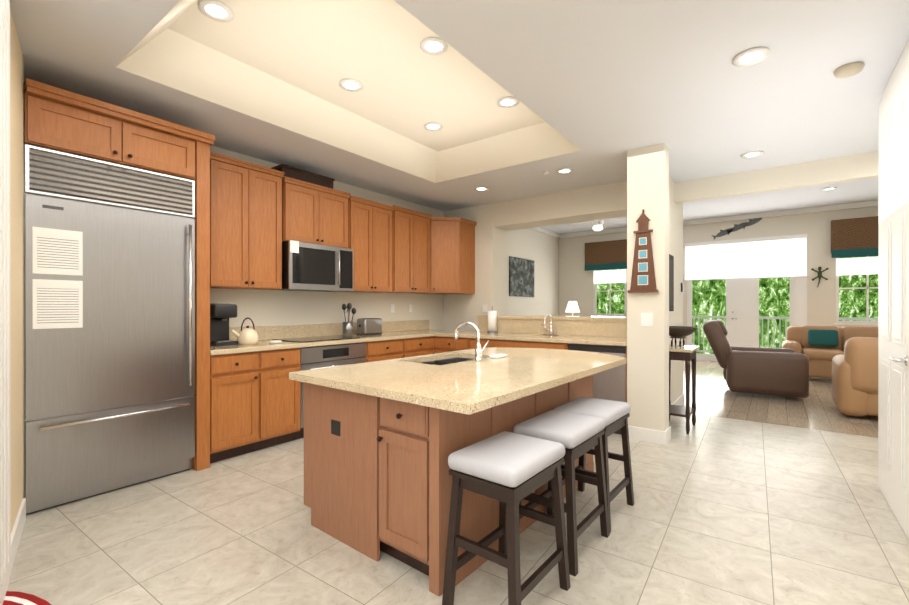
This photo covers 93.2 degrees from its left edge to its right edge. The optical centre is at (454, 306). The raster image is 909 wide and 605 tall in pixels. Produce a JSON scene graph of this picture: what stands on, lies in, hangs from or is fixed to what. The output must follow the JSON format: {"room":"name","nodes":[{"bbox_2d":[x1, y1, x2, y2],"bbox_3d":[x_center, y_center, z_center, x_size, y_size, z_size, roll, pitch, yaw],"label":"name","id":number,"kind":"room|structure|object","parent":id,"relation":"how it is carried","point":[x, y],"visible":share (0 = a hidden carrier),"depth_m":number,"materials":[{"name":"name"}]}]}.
{"room":"kitchen","nodes":[
{"label":"kitchen","id":0,"kind":"room"},
{"bbox_2d":[10,7,21,531],"bbox_3d":[-2.433,-0.123,2.276,0.140,2.850,0.800,0,0,-41],"label":"wall","id":1,"kind":"structure","parent":0,"point":[16,259],"depth_m":2.38,"materials":[{"name":"beige paint"}]},
{"bbox_2d":[0,0,10,604],"bbox_3d":[-1.860,-0.121,1.615,0.190,2.848,0.950,0,0,-41],"label":"door frame","id":2,"kind":"structure","parent":1,"relation":"attached to","point":[5,493],"depth_m":1.86,"materials":[{"name":"white wood"}]},
{"bbox_2d":[10,498,25,573],"bbox_3d":[-2.375,1.237,2.328,0.015,0.130,0.800,0,0,-41],"label":"baseboard","id":3,"kind":"structure","parent":1,"relation":"attached to","point":[17,529],"depth_m":2.34,"materials":[{"name":"white wood"}]},
{"bbox_2d":[22,54,23,498],"bbox_3d":[-2.944,-0.123,2.769,0.640,2.850,0.147,0,0,37],"label":"wall","id":4,"kind":"structure","parent":0,"point":[22,307],"depth_m":2.63,"materials":[{"name":"beige paint"}]},
{"bbox_2d":[210,145,443,329],"bbox_3d":[-2.566,-0.124,3.906,0.120,2.850,7.800,0,0,37],"label":"wall","id":5,"kind":"structure","parent":0,"point":[270,307],"depth_m":5.21,"materials":[{"name":"beige paint"}]},
{"bbox_2d":[210,152,285,289],"bbox_3d":[-2.082,-0.770,4.167,0.338,1.180,0.700,0,0,37],"label":"upper cabinet","id":6,"kind":"object","parent":5,"relation":"attached to","point":[259,214],"depth_m":4.05,"materials":[{"name":"brown wood"}]},
{"bbox_2d":[278,164,349,248],"bbox_3d":[-1.614,-1.055,4.791,0.338,0.760,0.820,0,0,37],"label":"upper cabinet","id":7,"kind":"object","parent":5,"relation":"attached to","point":[316,212],"depth_m":4.65,"materials":[{"name":"brown wood"}]},
{"bbox_2d":[276,240,352,291],"bbox_3d":[-1.563,-0.427,4.754,0.464,0.490,0.816,0,0,37],"label":"microwave","id":8,"kind":"object","parent":7,"relation":"attached to","point":[314,267],"visible":0.96,"depth_m":4.57,"materials":[{"name":"grey metal"}]},
{"bbox_2d":[344,194,393,291],"bbox_3d":[-1.143,-0.756,5.420,0.338,1.130,0.710,0,0,37],"label":"upper cabinet","id":9,"kind":"object","parent":5,"relation":"attached to","point":[371,222],"depth_m":5.30,"materials":[{"name":"brown wood"}]},
{"bbox_2d":[391,304,394,312],"bbox_3d":[-0.873,0.022,6.058,0.006,0.115,0.075,0,0,37],"label":"electrical outlet plate","id":10,"kind":"object","parent":5,"relation":"attached to","point":[392,305],"depth_m":6.06,"materials":[{"name":"white plastic"}]},
{"bbox_2d":[378,205,433,293],"bbox_3d":[-0.666,-0.756,6.018,0.382,1.130,0.820,0,0,37],"label":"upper cabinet","id":11,"kind":"object","parent":5,"relation":"attached to","point":[413,230],"depth_m":5.91,"materials":[{"name":"brown wood"}]},
{"bbox_2d":[434,217,476,294],"bbox_3d":[-0.143,-0.752,6.515,0.624,1.100,0.714,0,0,37],"label":"upper cabinet","id":12,"kind":"object","parent":5,"relation":"attached to","point":[454,238],"depth_m":6.27,"materials":[{"name":"brown wood"}]},
{"bbox_2d":[7,414,908,604],"bbox_3d":[0.089,1.333,2.198,7.900,0.060,8.250,0,0,37],"label":"floor","id":13,"kind":"structure","parent":0,"point":[724,511],"depth_m":2.40,"materials":[{"name":"beige tile"}]},
{"bbox_2d":[3,591,50,604],"bbox_3d":[-1.736,1.295,1.598,1.040,0.016,0.440,0,0,37],"label":"doormat","id":14,"kind":"object","parent":13,"relation":"on","point":[15,598],"visible":0.77,"depth_m":1.90,"materials":[{"name":"red fabric"}]},
{"bbox_2d":[23,144,194,514],"bbox_3d":[-2.565,0.152,3.185,0.667,2.300,0.965,0,0,37],"label":"fridge","id":15,"kind":"object","parent":13,"relation":"on","point":[109,326],"visible":0.96,"depth_m":2.94,"materials":[{"name":"metal"}]},
{"bbox_2d":[23,78,214,470],"bbox_3d":[-2.509,-0.041,3.289,0.708,2.685,1.199,0,0,37],"label":"tall cabinet","id":16,"kind":"object","parent":13,"relation":"on","point":[61,120],"visible":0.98,"depth_m":3.14,"materials":[{"name":"brown wood"}]},
{"bbox_2d":[210,350,269,462],"bbox_3d":[-2.100,0.849,3.878,0.658,0.904,0.488,0,0,37],"label":"base cabinet","id":17,"kind":"object","parent":13,"relation":"on","point":[255,401],"depth_m":3.69,"materials":[{"name":"brown wood"}]},
{"bbox_2d":[270,348,300,446],"bbox_3d":[-1.890,0.848,4.158,0.658,0.904,0.492,0,0,37],"label":"base cabinet","id":18,"kind":"object","parent":13,"relation":"on","point":[285,393],"depth_m":4.03,"materials":[{"name":"brown wood"}]},
{"bbox_2d":[296,342,365,438],"bbox_3d":[-1.474,0.850,4.677,0.699,0.900,0.830,0,0,37],"label":"built-in oven","id":19,"kind":"object","parent":13,"relation":"on","point":[317,357],"visible":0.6,"depth_m":4.41,"materials":[{"name":"grey metal"}]},
{"bbox_2d":[365,339,401,361],"bbox_3d":[-1.042,0.847,5.289,0.658,0.904,0.660,0,0,37],"label":"base cabinet","id":20,"kind":"object","parent":13,"relation":"on","point":[386,349],"depth_m":5.04,"materials":[{"name":"brown wood"}]},
{"bbox_2d":[402,336,433,357],"bbox_3d":[-0.710,0.847,5.690,0.708,0.904,0.660,0,0,37],"label":"base cabinet","id":21,"kind":"object","parent":13,"relation":"on","point":[411,347],"depth_m":5.51,"materials":[{"name":"brown wood"}]},
{"bbox_2d":[434,336,473,353],"bbox_3d":[0.151,0.847,5.807,0.670,0.904,0.700,0,0,37],"label":"base cabinet","id":22,"kind":"object","parent":13,"relation":"on","point":[441,344],"depth_m":5.58,"materials":[{"name":"brown wood"}]},
{"bbox_2d":[210,320,454,354],"bbox_3d":[-1.187,0.296,5.078,0.679,0.192,3.506,0,0,37],"label":"countertop","id":23,"kind":"structure","parent":22,"relation":"on","point":[393,330],"depth_m":4.81,"materials":[{"name":"stone"}]},
{"bbox_2d":[210,303,237,345],"bbox_3d":[-2.170,0.159,3.972,0.285,0.382,0.210,0,0,37],"label":"coffee maker","id":24,"kind":"object","parent":23,"relation":"on","point":[221,314],"visible":0.79,"depth_m":3.93,"materials":[{"name":"black plastic"}]},
{"bbox_2d":[231,317,258,344],"bbox_3d":[-1.971,0.224,4.034,0.188,0.251,0.251,0,0,37],"label":"kettle","id":25,"kind":"object","parent":23,"relation":"on","point":[247,335],"visible":1,"depth_m":3.99,"materials":[{"name":"beige ceramic"}]},
{"bbox_2d":[269,340,281,342],"bbox_3d":[-1.740,0.339,4.175,0.120,0.022,0.120,0,0,37],"label":"spoon rest","id":26,"kind":"object","parent":23,"relation":"on","point":[275,341],"visible":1,"depth_m":4.14,"materials":[{"name":"white ceramic"}]},
{"bbox_2d":[273,335,359,341],"bbox_3d":[-1.490,0.346,4.700,0.490,0.007,0.760,0,0,37],"label":"cooktop","id":27,"kind":"object","parent":23,"relation":"in","point":[317,338],"visible":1,"depth_m":4.66,"materials":[{"name":"black glass"}]},
{"bbox_2d":[342,303,355,335],"bbox_3d":[-1.278,0.149,5.159,0.161,0.399,0.173,0,0,37],"label":"utensil crock","id":28,"kind":"object","parent":23,"relation":"on","point":[347,328],"visible":1,"depth_m":5.11,"materials":[{"name":"metal"}]},
{"bbox_2d":[357,318,381,334],"bbox_3d":[-1.076,0.245,5.419,0.170,0.208,0.312,0,0,37],"label":"toaster","id":29,"kind":"object","parent":23,"relation":"on","point":[369,326],"visible":1,"depth_m":5.33,"materials":[{"name":"silver metal"}]},
{"bbox_2d":[434,331,626,345],"bbox_3d":[0.923,0.371,5.264,2.460,0.042,0.678,0,0,37],"label":"countertop","id":30,"kind":"structure","parent":22,"relation":"on","point":[572,339],"depth_m":4.93,"materials":[{"name":"stone"}]},
{"bbox_2d":[486,306,497,332],"bbox_3d":[0.513,0.169,5.847,0.156,0.358,0.156,0,0,37],"label":"paper towel holder","id":31,"kind":"object","parent":30,"relation":"on","point":[492,321],"visible":1,"depth_m":5.79,"materials":[{"name":"paper"}]},
{"bbox_2d":[542,314,557,334],"bbox_3d":[1.140,0.218,5.269,0.244,0.260,0.230,0,0,37],"label":"faucet","id":32,"kind":"object","parent":30,"relation":"on","point":[550,329],"visible":1,"depth_m":5.31,"materials":[{"name":"silver metal"}]},
{"bbox_2d":[291,347,626,595],"bbox_3d":[0.282,0.867,3.061,1.387,0.870,2.279,0,0,37],"label":"kitchen island","id":33,"kind":"object","parent":13,"relation":"on","point":[384,440],"depth_m":2.24,"materials":[{"name":"wood"}]},
{"bbox_2d":[289,349,494,390],"bbox_3d":[-0.170,0.412,3.194,0.570,0.040,2.016,0,0,37],"label":"island countertop","id":34,"kind":"structure","parent":33,"relation":"on","point":[296,375],"depth_m":2.92,"materials":[{"name":"beige stone"}]},
{"bbox_2d":[454,322,489,361],"bbox_3d":[0.105,0.250,3.200,0.254,0.280,0.244,0,0,37],"label":"island faucet","id":35,"kind":"object","parent":34,"relation":"on","point":[479,350],"visible":1,"depth_m":3.13,"materials":[{"name":"silver metal"}]},
{"bbox_2d":[489,354,506,358],"bbox_3d":[0.339,0.380,3.323,0.075,0.021,0.162,0,0,37],"label":"soap dish","id":36,"kind":"object","parent":34,"relation":"on","point":[495,356],"visible":1,"depth_m":3.28,"materials":[{"name":"white ceramic"}]},
{"bbox_2d":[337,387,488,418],"bbox_3d":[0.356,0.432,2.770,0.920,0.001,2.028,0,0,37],"label":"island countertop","id":37,"kind":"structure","parent":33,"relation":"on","point":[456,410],"depth_m":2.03,"materials":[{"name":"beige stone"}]},
{"bbox_2d":[401,355,488,370],"bbox_3d":[-0.036,0.525,3.279,0.425,0.212,0.714,0,0,37],"label":"sink","id":38,"kind":"object","parent":37,"relation":"in","point":[450,360],"depth_m":3.34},
{"bbox_2d":[442,431,570,604],"bbox_3d":[0.242,0.967,1.927,0.393,0.672,0.495,0,0,37],"label":"stool","id":39,"kind":"object","parent":13,"relation":"on","point":[508,471],"visible":1,"depth_m":1.84,"materials":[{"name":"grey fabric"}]},
{"bbox_2d":[474,338,569,349],"bbox_3d":[0.864,0.847,5.303,1.355,0.904,0.650,0,0,37],"label":"base cabinet","id":40,"kind":"object","parent":13,"relation":"on","point":[492,342],"depth_m":4.98,"materials":[{"name":"brown wood"}]},
{"bbox_2d":[513,410,609,575],"bbox_3d":[0.588,0.966,2.380,0.393,0.672,0.495,0,0,37],"label":"stool","id":41,"kind":"object","parent":13,"relation":"on","point":[577,436],"visible":0.79,"depth_m":2.27,"materials":[{"name":"grey fabric"}]},
{"bbox_2d":[554,397,633,532],"bbox_3d":[0.890,0.966,2.766,0.393,0.672,0.495,0,0,37],"label":"stool","id":42,"kind":"object","parent":13,"relation":"on","point":[614,415],"visible":0.67,"depth_m":2.72,"materials":[{"name":"grey fabric"}]},
{"bbox_2d":[568,344,625,434],"bbox_3d":[1.632,0.850,4.690,0.600,0.900,0.650,0,0,37],"label":"dishwasher","id":43,"kind":"object","parent":13,"relation":"on","point":[609,384],"visible":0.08,"depth_m":4.38,"materials":[{"name":"grey metal"}]},
{"bbox_2d":[669,345,699,433],"bbox_3d":[2.415,0.865,4.628,0.333,0.870,0.510,0,0,37],"label":"console table","id":44,"kind":"object","parent":13,"relation":"on","point":[686,354],"visible":0.6,"depth_m":4.47,"materials":[{"name":"wood"}]},
{"bbox_2d":[669,326,697,347],"bbox_3d":[2.409,0.322,4.633,0.380,0.215,0.380,0,0,37],"label":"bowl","id":45,"kind":"object","parent":44,"relation":"on","point":[680,332],"visible":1,"depth_m":4.52,"materials":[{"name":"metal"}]},
{"bbox_2d":[9,0,908,211],"bbox_3d":[0.397,-1.727,1.890,7.280,0.360,8.370,0,0,37],"label":"ceiling","id":46,"kind":"structure","parent":0,"point":[598,89],"depth_m":3.11,"materials":[{"name":"white paint"}]},
{"bbox_2d":[198,0,233,21],"label":"ceiling lights","id":47,"kind":"object","parent":46,"relation":"attached to","point":[216,10],"depth_m":2.64,"materials":[{"name":"white"}]},
{"bbox_2d":[339,79,362,91],"label":"ceiling lights","id":48,"kind":"object","parent":46,"relation":"attached to","point":[352,85],"depth_m":3.52,"materials":[{"name":"white"}]},
{"bbox_2d":[424,122,442,130],"label":"ceiling lights","id":49,"kind":"object","parent":46,"relation":"attached to","point":[432,126],"depth_m":4.34,"materials":[{"name":"white"}]},
{"bbox_2d":[420,37,447,54],"label":"ceiling lights","id":50,"kind":"object","parent":46,"relation":"attached to","point":[431,46],"depth_m":3.00,"materials":[{"name":"white"}]},
{"bbox_2d":[474,187,488,190],"label":"ceiling lights","id":51,"kind":"object","parent":46,"relation":"attached to","point":[477,188],"depth_m":5.60,"materials":[{"name":"white"}]},
{"bbox_2d":[497,97,518,107],"label":"ceiling lights","id":52,"kind":"object","parent":46,"relation":"attached to","point":[506,102],"depth_m":3.83,"materials":[{"name":"white"}]},
{"bbox_2d":[556,168,573,173],"label":"ceiling lights","id":53,"kind":"object","parent":46,"relation":"attached to","point":[565,170],"depth_m":4.88,"materials":[{"name":"white"}]},
{"bbox_2d":[732,47,770,66],"label":"ceiling lights","id":54,"kind":"object","parent":46,"relation":"attached to","point":[755,55],"depth_m":2.65,"materials":[{"name":"white"}]},
{"bbox_2d":[741,151,763,157],"label":"ceiling lights","id":55,"kind":"object","parent":46,"relation":"attached to","point":[752,154],"depth_m":4.35,"materials":[{"name":"white"}]},
{"bbox_2d":[834,62,864,77],"bbox_3d":[2.552,-1.527,2.781,0.148,0.042,0.148,0,0,28],"label":"smoke detector","id":56,"kind":"object","parent":46,"relation":"attached to","point":[849,70],"depth_m":2.75,"materials":[{"name":"beige plastic"}]},
{"bbox_2d":[443,203,507,330],"bbox_3d":[-0.012,-0.127,7.147,1.800,2.850,0.450,0,0,37],"label":"wall","id":57,"kind":"structure","parent":0,"point":[491,265],"depth_m":6.59,"materials":[{"name":"beige paint"}]},
{"bbox_2d":[508,229,558,315],"bbox_3d":[1.127,-0.405,10.099,0.120,3.400,6.540,0,0,37],"label":"wall","id":58,"kind":"structure","parent":0,"point":[540,250],"depth_m":11.49,"materials":[{"name":"beige paint"}]},
{"bbox_2d":[509,256,533,296],"bbox_3d":[1.690,-0.730,10.720,0.033,0.950,1.270,0,0,37],"label":"picture","id":59,"kind":"object","parent":58,"relation":"attached to","point":[521,277],"visible":1,"depth_m":10.65},
{"bbox_2d":[527,227,560,237],"bbox_3d":[1.345,-2.055,10.214,0.090,0.100,5.610,0,0,37],"label":"crown molding","id":60,"kind":"structure","parent":58,"relation":"attached to","point":[538,229],"depth_m":11.73,"materials":[{"name":"white"}]},
{"bbox_2d":[477,315,626,337],"bbox_3d":[1.357,0.710,5.615,2.230,1.180,0.480,0,0,37],"label":"wall","id":61,"kind":"structure","parent":0,"point":[607,326],"depth_m":5.36,"materials":[{"name":"beige paint"}]},
{"bbox_2d":[493,181,626,230],"bbox_3d":[1.600,-1.376,5.937,2.230,0.350,0.450,0,0,37],"label":"header beam","id":62,"kind":"structure","parent":0,"point":[601,202],"depth_m":5.80,"materials":[{"name":"beige paint"}]},
{"bbox_2d":[627,143,668,430],"bbox_3d":[1.911,-0.124,4.243,0.340,2.850,0.210,0,0,37],"label":"pillar","id":63,"kind":"structure","parent":0,"point":[648,346],"depth_m":4.15,"materials":[{"name":"beige paint"}]},
{"bbox_2d":[628,209,658,292],"bbox_3d":[1.818,-0.542,4.147,0.270,0.805,0.049,0,0,37],"label":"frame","id":64,"kind":"object","parent":63,"relation":"attached to","point":[643,280],"visible":0.94,"depth_m":4.15,"materials":[{"name":"brown wood"}]},
{"bbox_2d":[641,313,652,325],"bbox_3d":[1.856,0.121,4.146,0.110,0.130,0.010,0,0,37],"label":"light switch","id":65,"kind":"object","parent":63,"relation":"attached to","point":[646,319],"visible":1,"depth_m":4.14,"materials":[{"name":"white plastic"}]},
{"bbox_2d":[669,176,682,403],"bbox_3d":[2.480,-0.400,5.128,0.150,3.400,1.890,0,0,37],"label":"wall","id":66,"kind":"structure","parent":0,"point":[676,252],"depth_m":5.45,"materials":[{"name":"beige paint"}]},
{"bbox_2d":[628,393,683,444],"bbox_3d":[2.473,1.238,4.994,0.372,0.125,2.116,0,0,37],"label":"baseboard","id":67,"kind":"structure","parent":66,"relation":"attached to","point":[651,436],"depth_m":4.15,"materials":[{"name":"white wood"}]},
{"bbox_2d":[669,254,673,310],"bbox_3d":[2.484,-0.280,4.982,0.027,0.660,0.500,0,0,37],"label":"frame","id":68,"kind":"object","parent":66,"relation":"attached to","point":[671,282],"visible":0.54,"depth_m":5.04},
{"bbox_2d":[541,178,878,233],"bbox_3d":[4.390,-2.143,7.932,7.940,0.080,6.090,0,0,37],"label":"ceiling","id":69,"kind":"structure","parent":0,"point":[864,190],"depth_m":8.65,"materials":[{"name":"white paint"}]},
{"bbox_2d":[568,219,626,230],"bbox_3d":[3.020,-1.854,9.116,1.313,0.500,1.321,0,0,37],"label":"ceiling fan","id":70,"kind":"object","parent":69,"relation":"hanging from","point":[598,225],"visible":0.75,"depth_m":9.04,"materials":[{"name":"white plastic"}]},
{"bbox_2d":[559,206,877,344],"bbox_3d":[6.174,-0.405,10.314,7.900,3.400,0.140,0,0,37],"label":"wall","id":71,"kind":"structure","parent":0,"point":[576,281],"depth_m":9.62,"materials":[{"name":"beige paint"}]},
{"bbox_2d":[585,239,626,270],"bbox_3d":[4.125,-1.391,11.656,1.150,0.770,0.166,0,0,37],"label":"valance","id":72,"kind":"object","parent":71,"relation":"attached to","point":[605,255],"visible":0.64,"depth_m":11.58,"materials":[{"name":"brown fabric"}]},
{"bbox_2d":[592,269,626,316],"bbox_3d":[4.241,-0.418,11.719,0.940,1.375,0.130,0,0,37],"label":"room window","id":73,"kind":"structure","parent":71,"relation":"in","point":[595,301],"depth_m":11.73,"materials":[{"name":"white wood"}]},
{"bbox_2d":[594,269,625,283],"bbox_3d":[4.211,-0.823,11.678,0.860,0.355,0.008,0,0,37],"label":"window blind","id":74,"kind":"object","parent":73,"relation":"attached to","point":[610,276],"visible":0.86,"depth_m":11.66,"materials":[{"name":"white fabric"}]},
{"bbox_2d":[561,200,877,237],"bbox_3d":[6.105,-2.055,10.220,7.700,0.100,0.090,0,0,37],"label":"crown molding","id":75,"kind":"structure","parent":71,"relation":"attached to","point":[767,214],"depth_m":9.63,"materials":[{"name":"white"}]},
{"bbox_2d":[711,218,761,239],"bbox_3d":[6.519,-1.800,9.952,0.993,0.448,0.012,0,0,37],"label":"art","id":76,"kind":"object","parent":71,"relation":"attached to","point":[736,227],"visible":0.96,"depth_m":9.93,"materials":[{"name":"grey metal"}]},
{"bbox_2d":[684,234,806,280],"bbox_3d":[6.585,-1.099,9.861,2.340,0.910,0.088,0,0,37],"label":"roller shade","id":77,"kind":"object","parent":71,"relation":"attached to","point":[771,257],"visible":1,"depth_m":9.79,"materials":[{"name":"white fabric"}]},
{"bbox_2d":[687,239,806,360],"bbox_3d":[6.669,-0.104,9.923,2.280,2.800,0.132,0,0,37],"label":"doors","id":78,"kind":"structure","parent":71,"relation":"in","point":[742,311],"depth_m":9.88,"materials":[{"name":"white"}]},
{"bbox_2d":[811,267,828,286],"bbox_3d":[7.707,-0.634,9.065,0.284,0.440,0.012,0,0,37],"label":"art","id":79,"kind":"object","parent":71,"relation":"attached to","point":[819,272],"visible":1,"depth_m":9.06,"materials":[{"name":"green metal"}]},
{"bbox_2d":[831,216,877,257],"bbox_3d":[8.262,-1.393,8.554,1.150,0.780,0.166,0,0,37],"label":"valance","id":80,"kind":"object","parent":71,"relation":"attached to","point":[854,237],"visible":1,"depth_m":8.62,"materials":[{"name":"brown fabric"}]},
{"bbox_2d":[834,256,877,325],"bbox_3d":[8.326,-0.366,8.657,1.030,1.475,0.130,0,0,37],"label":"window","id":81,"kind":"structure","parent":71,"relation":"in","point":[867,321],"depth_m":8.73,"materials":[{"name":"white wood"}]},
{"bbox_2d":[837,257,877,274],"bbox_3d":[8.295,-0.826,8.616,0.950,0.345,0.008,0,0,37],"label":"window blind","id":82,"kind":"object","parent":81,"relation":"attached to","point":[858,266],"visible":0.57,"depth_m":8.71,"materials":[{"name":"white fabric"}]},
{"bbox_2d":[675,151,878,203],"bbox_3d":[2.599,-1.706,5.544,7.900,0.790,0.120,0,0,37],"label":"wall","id":83,"kind":"structure","parent":0,"point":[861,166],"depth_m":4.72,"materials":[{"name":"beige paint"}]},
{"bbox_2d":[682,360,877,437],"bbox_3d":[4.378,1.327,7.919,8.100,0.060,6.050,0,0,37],"label":"floor","id":84,"kind":"structure","parent":0,"point":[817,408],"depth_m":5.61,"materials":[{"name":"brown wood"}]},
{"bbox_2d":[702,320,808,397],"bbox_3d":[4.501,0.728,6.525,1.273,1.042,1.000,0,0,29],"label":"recliner","id":85,"kind":"object","parent":84,"relation":"on","point":[770,371],"visible":1,"depth_m":6.09,"materials":[{"name":"brown leather"}]},
{"bbox_2d":[782,325,877,378],"bbox_3d":[7.117,0.791,7.446,2.290,0.894,1.020,0,0,37],"label":"sofa","id":86,"kind":"object","parent":84,"relation":"on","point":[819,358],"visible":0.38,"depth_m":7.65,"materials":[{"name":"brown leather"}]},
{"bbox_2d":[808,329,838,346],"bbox_3d":[6.667,0.563,7.771,0.420,0.309,0.190,0,0,37],"label":"pillow","id":87,"kind":"object","parent":86,"relation":"on","point":[823,338],"visible":1,"depth_m":7.72,"materials":[{"name":"teal fabric"}]},
{"bbox_2d":[832,337,877,415],"bbox_3d":[5.172,0.810,5.061,1.040,0.920,0.950,0,0,37],"label":"armchair","id":88,"kind":"object","parent":84,"relation":"on","point":[855,379],"visible":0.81,"depth_m":4.92,"materials":[{"name":"brown leather"}]},
{"bbox_3d":[2.133,0.968,7.758,0.500,0.660,0.500,0,0,37],"label":"side table","id":89,"kind":"object","parent":84,"relation":"on","visible":0},
{"bbox_2d":[565,301,579,315],"bbox_3d":[2.133,0.267,7.758,0.260,0.740,0.260,0,0,37],"label":"table lamp","id":90,"kind":"object","parent":89,"relation":"on","point":[572,306],"visible":0.33,"depth_m":7.68,"materials":[{"name":"white fabric"}]},
{"bbox_3d":[1.168,-0.121,0.419,0.120,2.850,6.700,0,0,37],"label":"wall","id":91,"kind":"structure","parent":0,"visible":0},
{"bbox_2d":[878,40,908,487],"bbox_3d":[2.779,-0.122,2.692,0.030,2.848,1.070,0,0,37],"label":"door frame","id":92,"kind":"structure","parent":91,"relation":"attached to","point":[899,70],"depth_m":3.09,"materials":[{"name":"white wood"}]},
{"bbox_2d":[880,63,908,539],"bbox_3d":[2.754,-0.032,2.711,0.089,2.652,0.870,0,0,37],"label":"door","id":93,"kind":"structure","parent":91,"relation":"in","point":[894,302],"depth_m":2.61,"materials":[{"name":"white wood"}]},
{"label":"outside","id":94,"kind":"structure","parent":0,"visible":0},
{"bbox_2d":[597,256,877,353],"bbox_3d":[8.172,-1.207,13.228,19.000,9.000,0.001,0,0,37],"label":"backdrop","id":95,"kind":"structure","parent":94,"point":[708,297],"depth_m":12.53,"materials":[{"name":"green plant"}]},
{"bbox_3d":[6.650,1.360,10.783,10.500,0.110,1.140,0,0,37],"label":"floor","id":96,"kind":"structure","parent":94,"visible":0},
{"bbox_2d":[692,316,877,352],"bbox_3d":[6.923,0.715,11.147,10.500,0.960,0.070,0,0,37],"label":"balcony railing","id":97,"kind":"object","parent":96,"relation":"on","point":[786,318],"visible":0.1,"depth_m":10.53,"materials":[{"name":"white"}]}
]}

